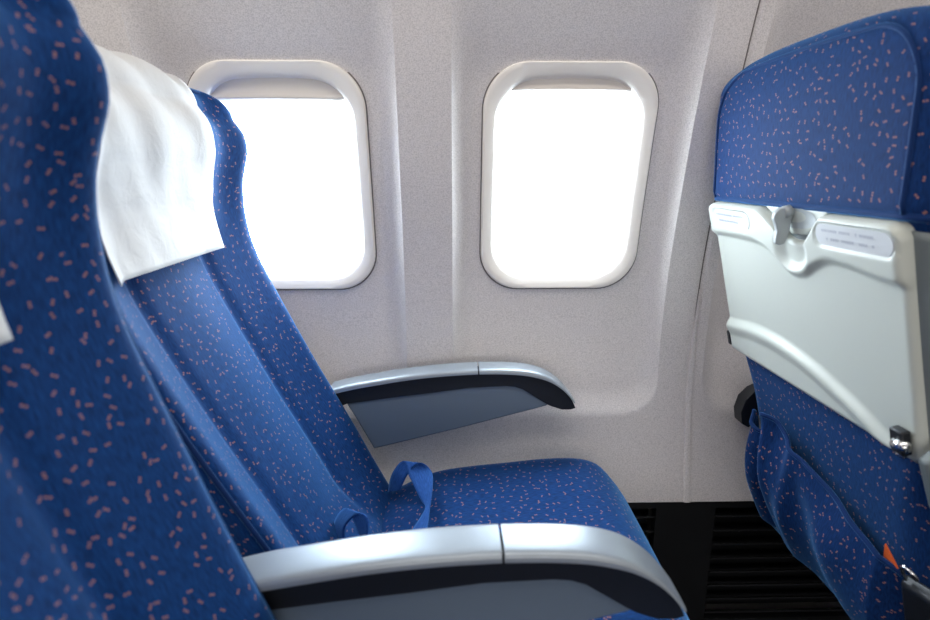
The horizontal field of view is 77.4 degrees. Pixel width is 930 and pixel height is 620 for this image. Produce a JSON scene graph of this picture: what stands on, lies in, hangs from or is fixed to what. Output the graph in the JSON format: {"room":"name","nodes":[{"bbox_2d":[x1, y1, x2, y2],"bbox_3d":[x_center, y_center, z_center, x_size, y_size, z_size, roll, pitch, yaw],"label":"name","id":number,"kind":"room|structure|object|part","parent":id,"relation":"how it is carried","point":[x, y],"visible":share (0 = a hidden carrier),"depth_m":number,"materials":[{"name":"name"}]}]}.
{"room":"aircraft cabin","nodes":[
{"label":"aircraft cabin","id":0,"kind":"room"},
{"bbox_2d":[70,0,929,609],"bbox_3d":[0.003,-0.105,1.005,2.950,1.780,0.363,0,13,-1],"label":"wall","id":1,"kind":"structure","parent":0,"point":[424,70],"depth_m":1.08,"materials":[{"name":"plastic"}]},
{"bbox_2d":[187,60,376,289],"bbox_3d":[-0.322,-0.231,1.067,0.306,0.406,0.154,0,13,-1],"label":"window","id":2,"kind":"structure","parent":1,"relation":"in","point":[224,80],"depth_m":0.98,"materials":[{"name":"white plastic"}]},
{"bbox_2d":[211,78,344,101],"bbox_3d":[-0.321,-0.378,0.985,0.255,0.042,0.019,0,13,-1],"label":"shade","id":3,"kind":"object","parent":2,"relation":"attached to","point":[223,89],"depth_m":0.98,"materials":[{"name":"grey plastic"}]},
{"bbox_2d":[479,61,658,288],"bbox_3d":[0.181,-0.234,1.078,0.306,0.406,0.154,0,13,-1],"label":"window","id":4,"kind":"structure","parent":1,"relation":"in","point":[637,90],"depth_m":1.04,"materials":[{"name":"white plastic"}]},
{"bbox_2d":[511,78,631,91],"bbox_3d":[0.182,-0.387,0.990,0.255,0.026,0.019,0,13,-1],"label":"shade","id":5,"kind":"object","parent":4,"relation":"attached to","point":[517,84],"depth_m":0.99,"materials":[{"name":"grey plastic"}]},
{"bbox_2d":[683,289,700,502],"bbox_3d":[0.454,0.175,1.159,0.013,0.438,0.048,0,13,-1],"label":"trim","id":6,"kind":"structure","parent":1,"relation":"attached to","point":[691,363],"depth_m":1.18,"materials":[{"name":"plastic"}]},
{"bbox_2d":[694,0,760,317],"bbox_3d":[0.457,-0.171,0.975,0.008,1.198,0.262,0,13,-1],"label":"trim","id":7,"kind":"structure","parent":1,"relation":"attached to","point":[759,0],"depth_m":1.05,"materials":[{"name":"grey plastic"}]},
{"bbox_2d":[627,501,850,619],"bbox_3d":[0.001,0.564,1.249,2.950,0.364,0.051,0,13,-1],"label":"baseboard","id":8,"kind":"structure","parent":1,"relation":"attached to","point":[711,552],"depth_m":1.26,"materials":[{"name":"black plastic"}]},
{"bbox_3d":[0.038,1.150,-0.317,2.950,0.050,3.650,0,13,-1],"label":"floor","id":9,"kind":"structure","parent":0,"visible":0},
{"bbox_2d":[0,0,686,619],"bbox_3d":[-0.014,0.352,0.371,0.732,1.189,0.508,0,13,-1],"label":"seat","id":10,"kind":"object","parent":9,"relation":"on","point":[107,513],"visible":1,"depth_m":0.46,"materials":[{"name":"blue fabric"}]},
{"bbox_2d":[0,307,12,343],"bbox_3d":[-0.336,-0.085,0.210,0.111,0.291,0.302,0,13,-1],"label":"headrest cover","id":11,"kind":"object","parent":10,"relation":"on","point":[5,335],"visible":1,"depth_m":0.38,"materials":[{"name":"white fabric"}]},
{"bbox_3d":[-0.230,0.181,0.307,0.299,0.828,0.472,0,13,-1],"label":"backrest","id":12,"kind":"part","parent":10,"relation":"part of","materials":[{"name":"blue fabric"}]},
{"bbox_3d":[-0.019,0.319,0.597,0.381,0.133,0.026,0,13,-1],"label":"panel","id":13,"kind":"part","parent":10,"relation":"part of","materials":[{"name":"blue"}]},
{"bbox_3d":[-0.029,0.291,0.590,0.499,0.121,0.034,0,13,-1],"label":"armrest","id":14,"kind":"part","parent":10,"relation":"part of","materials":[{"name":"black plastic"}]},
{"bbox_2d":[103,88,688,619],"bbox_3d":[-0.076,0.243,0.893,0.805,1.159,0.501,0,13,-1],"label":"seat","id":15,"kind":"object","parent":9,"relation":"on","point":[275,447],"visible":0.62,"depth_m":0.95,"materials":[{"name":"blue fabric"}]},
{"bbox_2d":[94,44,223,286],"bbox_3d":[-0.427,-0.191,0.733,0.127,0.269,0.329,0,13,-1],"label":"headrest cover","id":16,"kind":"object","parent":15,"relation":"on","point":[156,160],"visible":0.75,"depth_m":0.72,"materials":[{"name":"white fabric"}]},
{"bbox_3d":[-0.287,0.071,0.833,0.375,0.797,0.472,0,13,-1],"label":"backrest","id":17,"kind":"part","parent":15,"relation":"part of","materials":[{"name":"blue fabric"}]},
{"bbox_3d":[-0.031,0.197,1.109,0.381,0.133,0.023,0,13,-1],"label":"panel","id":18,"kind":"part","parent":15,"relation":"part of","materials":[{"name":"blue"}]},
{"bbox_3d":[-0.041,0.169,1.102,0.499,0.121,0.031,0,13,-1],"label":"armrest","id":19,"kind":"part","parent":15,"relation":"part of","materials":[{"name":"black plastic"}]},
{"bbox_2d":[382,458,688,619],"bbox_3d":[0.068,0.413,0.922,0.511,0.174,0.444,0,13,-1],"label":"cushion","id":20,"kind":"object","parent":15,"relation":"on","point":[573,491],"depth_m":1.00,"materials":[{"name":"blue fabric"}]},
{"bbox_2d":[709,5,929,619],"bbox_3d":[0.776,0.225,0.897,0.735,1.192,0.524,0,13,-1],"label":"seat","id":21,"kind":"object","parent":9,"relation":"on","point":[820,220],"visible":1,"depth_m":0.73,"materials":[{"name":"blue fabric"}]},
{"bbox_3d":[0.779,0.163,1.125,0.499,0.121,0.031,0,13,-1],"label":"armrest","id":22,"kind":"part","parent":21,"relation":"part of","materials":[{"name":"black plastic"}]},
{"bbox_3d":[0.434,-0.122,0.767,0.007,0.027,0.100,0,13,-1],"label":"latch dish","id":23,"kind":"part","parent":21,"relation":"part of","materials":[{"name":"grey plastic"}]},
{"bbox_3d":[0.443,-0.119,0.767,0.022,0.038,0.145,0,13,-1],"label":"latch plate","id":24,"kind":"part","parent":21,"relation":"part of","materials":[{"name":"grey plastic"}]},
{"bbox_2d":[709,201,929,506],"bbox_3d":[0.561,0.093,0.832,0.280,0.472,0.467,0,13,-1],"label":"tray","id":25,"kind":"object","parent":21,"relation":"on","point":[829,302],"depth_m":0.75,"materials":[{"name":"grey plastic"}]},
{"bbox_2d":[883,544,898,568],"bbox_3d":[0.543,0.333,0.742,0.018,0.079,0.038,11,17,40],"label":"card","id":26,"kind":"object","parent":21,"relation":"in","point":[887,554],"visible":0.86,"depth_m":0.73,"materials":[{"name":"orange paper"}]}
]}

